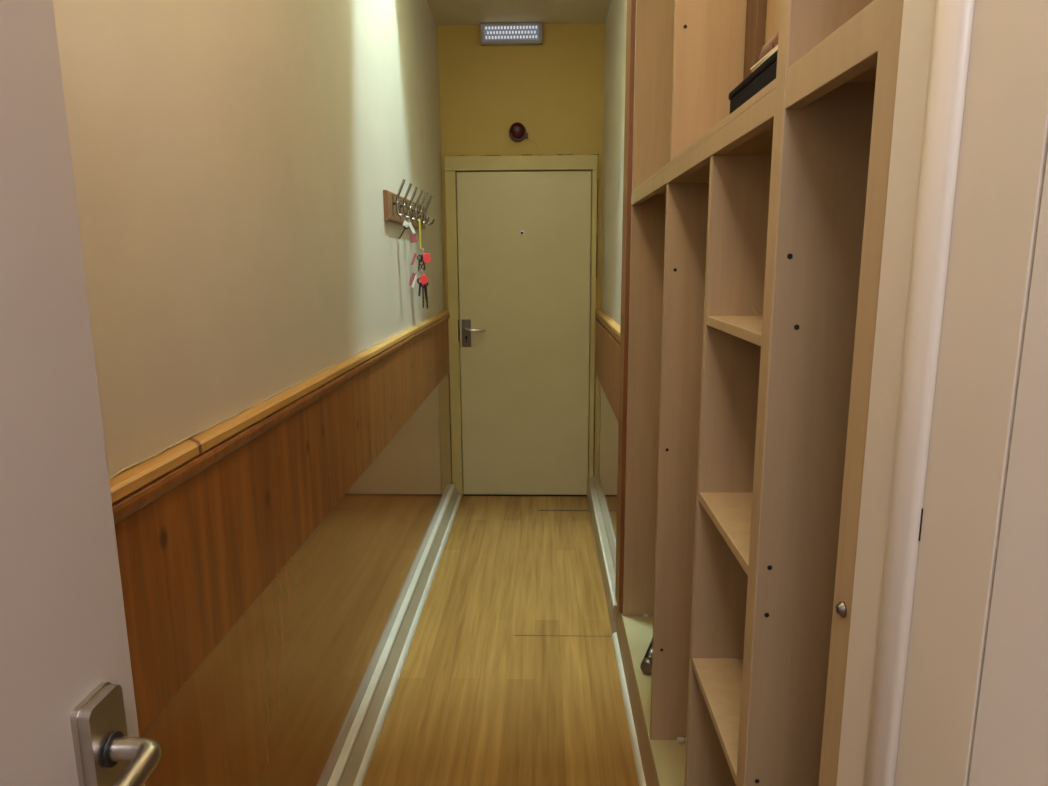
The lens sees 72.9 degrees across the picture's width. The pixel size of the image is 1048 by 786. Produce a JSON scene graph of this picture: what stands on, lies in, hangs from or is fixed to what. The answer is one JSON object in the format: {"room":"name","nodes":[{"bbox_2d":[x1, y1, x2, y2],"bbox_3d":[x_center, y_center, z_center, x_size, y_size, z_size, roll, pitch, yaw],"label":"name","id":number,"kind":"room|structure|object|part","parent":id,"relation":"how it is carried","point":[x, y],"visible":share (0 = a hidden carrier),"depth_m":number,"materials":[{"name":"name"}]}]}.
{"room":"entrance hallway","nodes":[
{"label":"entrance hallway","id":0,"kind":"room"},
{"bbox_2d":[53,0,444,476],"bbox_3d":[-0.626,-0.181,1.409,0.120,2.785,6.400,0,11,2],"label":"wall","id":1,"kind":"structure","parent":0,"point":[233,161],"depth_m":1.41,"materials":[{"name":"beige paint"}]},
{"bbox_2d":[109,310,448,503],"bbox_3d":[-0.530,-0.070,2.057,0.034,0.021,4.639,0,11,2],"label":"rail","id":2,"kind":"object","parent":1,"relation":"attached to","point":[129,481],"visible":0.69,"depth_m":1.31,"materials":[{"name":"brown wood"}]},
{"bbox_2d":[109,310,443,479],"bbox_3d":[-0.542,-0.105,2.179,0.004,0.008,4.290,0,11,2],"label":"sealant","id":3,"kind":"structure","parent":2,"relation":"on","point":[241,411],"depth_m":1.34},
{"bbox_2d":[112,314,449,524],"bbox_3d":[-0.530,-0.044,2.062,0.035,0.031,4.639,0,11,2],"label":"trim","id":4,"kind":"structure","parent":1,"relation":"attached to","point":[130,504],"depth_m":1.30,"materials":[{"name":"orange wood"}]},
{"bbox_2d":[115,320,448,735],"bbox_3d":[-0.534,0.129,2.095,0.025,0.320,4.639,0,11,2],"label":"wainscot","id":5,"kind":"structure","parent":1,"relation":"attached to","point":[195,558],"depth_m":1.37,"materials":[{"name":"orange wood"}]},
{"bbox_2d":[139,371,451,785],"bbox_3d":[-0.532,0.680,2.198,0.023,0.800,4.639,0,11,2],"label":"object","id":6,"kind":"structure","parent":1,"relation":"attached to","point":[277,701],"depth_m":1.81,"materials":[{"name":"brown wood"}]},
{"bbox_2d":[327,484,461,785],"bbox_3d":[-0.487,1.036,2.228,0.064,0.088,4.570,0,11,2],"label":"baseboard","id":7,"kind":"structure","parent":1,"relation":"attached to","point":[353,762],"depth_m":2.54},
{"bbox_2d":[383,179,434,229],"bbox_3d":[-0.478,-0.811,3.091,0.079,0.158,0.855,0,11,2],"label":"coat rack","id":8,"kind":"object","parent":1,"relation":"attached to","point":[397,209],"visible":1,"depth_m":2.90,"materials":[{"name":"wood"}]},
{"bbox_2d":[399,216,416,242],"bbox_3d":[-0.478,-0.670,2.908,0.071,0.108,0.034,0,11,2],"label":"bunch","id":9,"kind":"object","parent":8,"relation":"hanging from","point":[405,224],"visible":1,"depth_m":2.91,"materials":[{"name":"silver metal"}]},
{"bbox_2d":[409,219,430,308],"bbox_3d":[-0.471,-0.578,3.194,0.105,0.401,0.040,-2,11,-7],"label":"bunch","id":10,"kind":"object","parent":8,"relation":"hanging from","point":[424,280],"visible":0.99,"depth_m":3.19,"materials":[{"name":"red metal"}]},
{"bbox_2d":[362,496,638,785],"bbox_3d":[0.047,1.236,1.655,2.800,0.100,6.400,0,11,2],"label":"floor","id":11,"kind":"structure","parent":0,"point":[475,702],"depth_m":2.60,"materials":[{"name":"laminate"}]},
{"bbox_2d":[0,0,160,785],"bbox_3d":[-0.353,0.428,0.284,0.101,1.982,0.762,0,11,2],"label":"door","id":12,"kind":"structure","parent":11,"relation":"on","point":[68,714],"depth_m":0.53,"materials":[{"name":"white paint"}]},
{"bbox_3d":[-0.346,0.341,0.594,0.014,0.195,0.047,0,11,2],"label":"handle plate","id":13,"kind":"part","parent":12,"relation":"part of","materials":[{"name":"metal"}]},
{"bbox_3d":[-0.317,0.305,0.534,0.042,0.022,0.120,0,11,2],"label":"lever","id":14,"kind":"part","parent":12,"relation":"part of","materials":[{"name":"metal"}]},
{"bbox_2d":[463,494,586,495],"bbox_3d":[0.009,0.646,4.515,0.788,0.007,0.034,0,11,2],"label":"gap","id":15,"kind":"structure","parent":11,"relation":"on","point":[463,494],"depth_m":4.50,"materials":[{"name":"black"}]},
{"bbox_2d":[514,635,576,635],"bbox_3d":[0.154,0.965,2.825,0.388,0.001,0.004,0,11,2],"label":"joint","id":16,"kind":"object","parent":11,"relation":"on","point":[514,635],"visible":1,"depth_m":2.83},
{"bbox_2d":[539,510,589,510],"bbox_3d":[0.240,0.701,4.235,0.302,0.001,0.008,0,11,2],"label":"joint","id":17,"kind":"object","parent":11,"relation":"on","point":[539,510],"visible":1,"depth_m":4.23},
{"bbox_2d":[616,0,903,785],"bbox_3d":[0.493,-0.216,1.585,0.336,2.774,1.980,0,11,2],"label":"shelving unit","id":18,"kind":"object","parent":11,"relation":"on","point":[747,431],"visible":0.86,"depth_m":1.22,"materials":[{"name":"brown wood"}]},
{"bbox_2d":[615,0,635,612],"bbox_3d":[0.387,-0.476,2.452,0.084,2.597,0.135,0,11,2],"label":"post","id":19,"kind":"object","parent":18,"relation":"attached to","point":[631,4],"visible":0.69,"depth_m":2.45,"materials":[{"name":"brown wood"}]},
{"bbox_2d":[640,637,652,674],"bbox_3d":[0.433,0.843,2.345,0.045,0.045,0.254,4,11,21],"label":"tube","id":20,"kind":"object","parent":18,"relation":"on","point":[646,665],"visible":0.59,"depth_m":2.23,"materials":[{"name":"metal"}]},
{"bbox_3d":[0.517,-0.456,2.372,0.320,2.591,0.018,0,11,2],"label":"panel","id":21,"kind":"part","parent":18,"relation":"part of","materials":[{"name":"brown wood"}]},
{"bbox_3d":[0.498,0.991,1.738,0.323,0.020,1.798,0,11,2],"label":"board","id":22,"kind":"part","parent":18,"relation":"part of","materials":[{"name":"beige wood"}]},
{"bbox_3d":[0.344,-0.500,1.618,0.020,0.033,1.492,0,11,2],"label":"rail","id":23,"kind":"part","parent":18,"relation":"part of","materials":[{"name":"brown wood"}]},
{"bbox_3d":[0.495,-0.524,1.611,0.320,0.012,1.488,0,11,2],"label":"shelf","id":24,"kind":"part","parent":18,"relation":"part of","materials":[{"name":"brown wood"}]},
{"bbox_3d":[0.485,0.559,1.228,0.319,0.016,0.336,0,11,2],"label":"shelf","id":25,"kind":"part","parent":18,"relation":"part of","materials":[{"name":"brown wood"}]},
{"bbox_3d":[0.483,0.225,1.165,0.319,0.016,0.336,0,11,2],"label":"shelf","id":26,"kind":"part","parent":18,"relation":"part of","materials":[{"name":"brown wood"}]},
{"bbox_3d":[0.482,-0.099,1.104,0.319,0.016,0.336,0,11,2],"label":"shelf","id":27,"kind":"part","parent":18,"relation":"part of","materials":[{"name":"brown wood"}]},
{"bbox_2d":[729,50,777,113],"bbox_3d":[0.399,-0.442,1.022,0.143,0.042,0.267,0,11,2],"label":"box","id":28,"kind":"object","parent":18,"relation":"on","point":[765,73],"visible":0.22,"depth_m":1.01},
{"bbox_2d":[750,45,777,71],"bbox_3d":[0.343,-0.457,0.965,0.028,0.009,0.154,0,11,2],"label":"paper stack","id":29,"kind":"object","parent":28,"relation":"on","point":[774,49],"visible":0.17,"depth_m":0.98,"materials":[{"name":"white paper"}]},
{"bbox_2d":[759,32,778,59],"bbox_3d":[0.384,-0.502,1.064,0.045,0.060,0.096,0,11,2],"label":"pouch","id":30,"kind":"object","parent":28,"relation":"on","point":[773,42],"visible":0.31,"depth_m":1.05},
{"bbox_2d":[750,304,758,314],"bbox_3d":[0.411,-0.143,1.235,0.032,0.020,0.022,0,11,2],"label":"paper scrap","id":31,"kind":"object","parent":18,"relation":"on","point":[751,306],"visible":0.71,"depth_m":1.24,"materials":[{"name":"brown paper"}]},
{"bbox_3d":[0.511,-1.060,1.501,0.006,1.083,1.470,0,11,2],"label":"panel","id":32,"kind":"part","parent":18,"relation":"part of","materials":[{"name":"brown wood"}]},
{"bbox_3d":[0.319,-0.340,0.727,0.020,0.046,0.245,0,11,2],"label":"rail","id":33,"kind":"part","parent":18,"relation":"part of","materials":[{"name":"brown wood"}]},
{"bbox_3d":[0.480,-0.352,0.707,0.301,0.018,0.264,0,11,2],"label":"shelf","id":34,"kind":"part","parent":18,"relation":"part of","materials":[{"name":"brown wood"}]},
{"bbox_2d":[426,0,610,24],"bbox_3d":[0.032,-1.599,1.124,2.800,0.100,6.400,0,11,2],"label":"ceiling","id":35,"kind":"structure","parent":0,"point":[445,12],"depth_m":3.81,"materials":[{"name":"paint"}]},
{"bbox_2d":[438,23,604,453],"bbox_3d":[-0.007,-0.736,4.356,0.950,2.785,0.150,0,11,2],"label":"wall","id":36,"kind":"structure","parent":0,"point":[554,88],"depth_m":4.10,"materials":[{"name":"paint"}]},
{"bbox_2d":[480,22,542,45],"bbox_3d":[-0.071,-2.031,4.015,0.352,0.112,0.049,0,11,2],"label":"emergency light","id":37,"kind":"object","parent":36,"relation":"attached to","point":[508,33],"visible":1,"depth_m":4.00,"materials":[{"name":"white plastic"}]},
{"bbox_3d":[-0.071,-2.027,3.995,0.312,0.080,0.002,0,11,2],"label":"led plate","id":38,"kind":"part","parent":37,"relation":"part of","materials":[{"name":"white plastic"}]},
{"bbox_2d":[444,155,597,495],"bbox_3d":[-0.013,-0.365,4.323,0.890,2.066,0.049,0,11,2],"label":"door frame","id":39,"kind":"structure","parent":36,"relation":"attached to","point":[452,164],"depth_m":4.22,"materials":[{"name":"beige wood"}]},
{"bbox_2d":[456,171,590,494],"bbox_3d":[0.003,-0.320,4.304,0.788,1.970,0.096,0,11,2],"label":"door","id":40,"kind":"structure","parent":36,"relation":"in","point":[524,238],"depth_m":4.31,"materials":[{"name":"wood"}]},
{"bbox_3d":[-0.350,-0.364,4.320,0.056,0.166,0.009,0,11,2],"label":"handle plate","id":41,"kind":"part","parent":40,"relation":"part of","materials":[{"name":"metal"}]},
{"bbox_3d":[-0.297,-0.381,4.282,0.133,0.024,0.057,0,11,2],"label":"lever","id":42,"kind":"part","parent":40,"relation":"part of","materials":[{"name":"silver metal"}]},
{"bbox_2d":[450,154,598,467],"bbox_3d":[-0.011,-0.418,4.314,0.901,1.975,0.048,0,11,2],"label":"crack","id":43,"kind":"structure","parent":36,"relation":"attached to","point":[557,154],"depth_m":4.15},
{"bbox_2d":[509,122,543,154],"bbox_3d":[0.015,-1.468,4.097,0.204,0.179,0.087,0,11,2],"label":"fire alarm","id":44,"kind":"object","parent":36,"relation":"attached to","point":[517,131],"visible":0.98,"depth_m":4.06,"materials":[{"name":"red plastic"}]},
{"bbox_2d":[601,0,626,325],"bbox_3d":[0.582,-0.586,3.538,0.275,2.785,2.000,0,11,2],"label":"wall","id":45,"kind":"structure","parent":0,"point":[616,19],"depth_m":3.53,"materials":[{"name":"beige paint"}]},
{"bbox_2d":[587,476,616,634],"bbox_3d":[0.394,0.744,3.647,0.039,0.132,1.705,0,11,2],"label":"baseboard","id":46,"kind":"structure","parent":45,"relation":"attached to","point":[608,574],"depth_m":3.36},
{"bbox_2d":[593,373,618,572],"bbox_3d":[0.430,0.413,3.596,0.033,0.800,1.739,0,11,2],"label":"wainscot","id":47,"kind":"structure","parent":45,"relation":"attached to","point":[606,425],"depth_m":3.55,"materials":[{"name":"brown wood"}]},
{"bbox_2d":[595,318,619,422],"bbox_3d":[0.426,-0.138,3.493,0.035,0.320,1.739,0,11,2],"label":"wainscot","id":48,"kind":"structure","parent":45,"relation":"attached to","point":[607,348],"depth_m":3.41,"materials":[{"name":"orange wood"}]},
{"bbox_2d":[596,309,619,336],"bbox_3d":[0.425,-0.337,3.456,0.034,0.021,1.739,0,11,2],"label":"rail","id":49,"kind":"object","parent":45,"relation":"attached to","point":[611,323],"visible":0.5,"depth_m":3.48,"materials":[{"name":"brown wood"}]},
{"bbox_2d":[596,313,619,342],"bbox_3d":[0.425,-0.311,3.461,0.035,0.031,1.739,0,11,2],"label":"trim","id":50,"kind":"structure","parent":45,"relation":"attached to","point":[603,323],"depth_m":3.39,"materials":[{"name":"orange wood"}]},
{"bbox_2d":[968,151,1047,785],"bbox_3d":[0.327,0.193,-0.617,0.111,2.785,2.135,0,11,2],"label":"wall","id":51,"kind":"structure","parent":0,"point":[1010,746],"depth_m":0.43,"materials":[{"name":"white paint"}]},
{"bbox_2d":[612,632,645,785],"bbox_3d":[0.328,1.155,1.754,0.016,0.020,2.160,0,11,2],"label":"trim","id":52,"kind":"structure","parent":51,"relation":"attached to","point":[637,758],"depth_m":2.30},
{"bbox_2d":[836,0,936,785],"bbox_3d":[0.359,-0.033,0.586,0.116,2.785,0.054,0,11,2],"label":"trim","id":53,"kind":"structure","parent":51,"relation":"attached to","point":[918,17],"depth_m":0.59,"materials":[{"name":"beige paint"}]},
{"bbox_2d":[863,0,974,785],"bbox_3d":[0.354,-0.024,0.539,0.124,2.785,0.038,0,11,2],"label":"trim","id":54,"kind":"structure","parent":51,"relation":"attached to","point":[953,27],"depth_m":0.53,"materials":[{"name":"beige paint"}]},
{"bbox_2d":[894,0,1047,785],"bbox_3d":[0.358,-0.013,0.478,0.112,2.785,0.087,0,11,2],"label":"trim","id":55,"kind":"structure","parent":51,"relation":"attached to","point":[1004,145],"depth_m":0.48,"materials":[{"name":"beige paint"}]}
]}

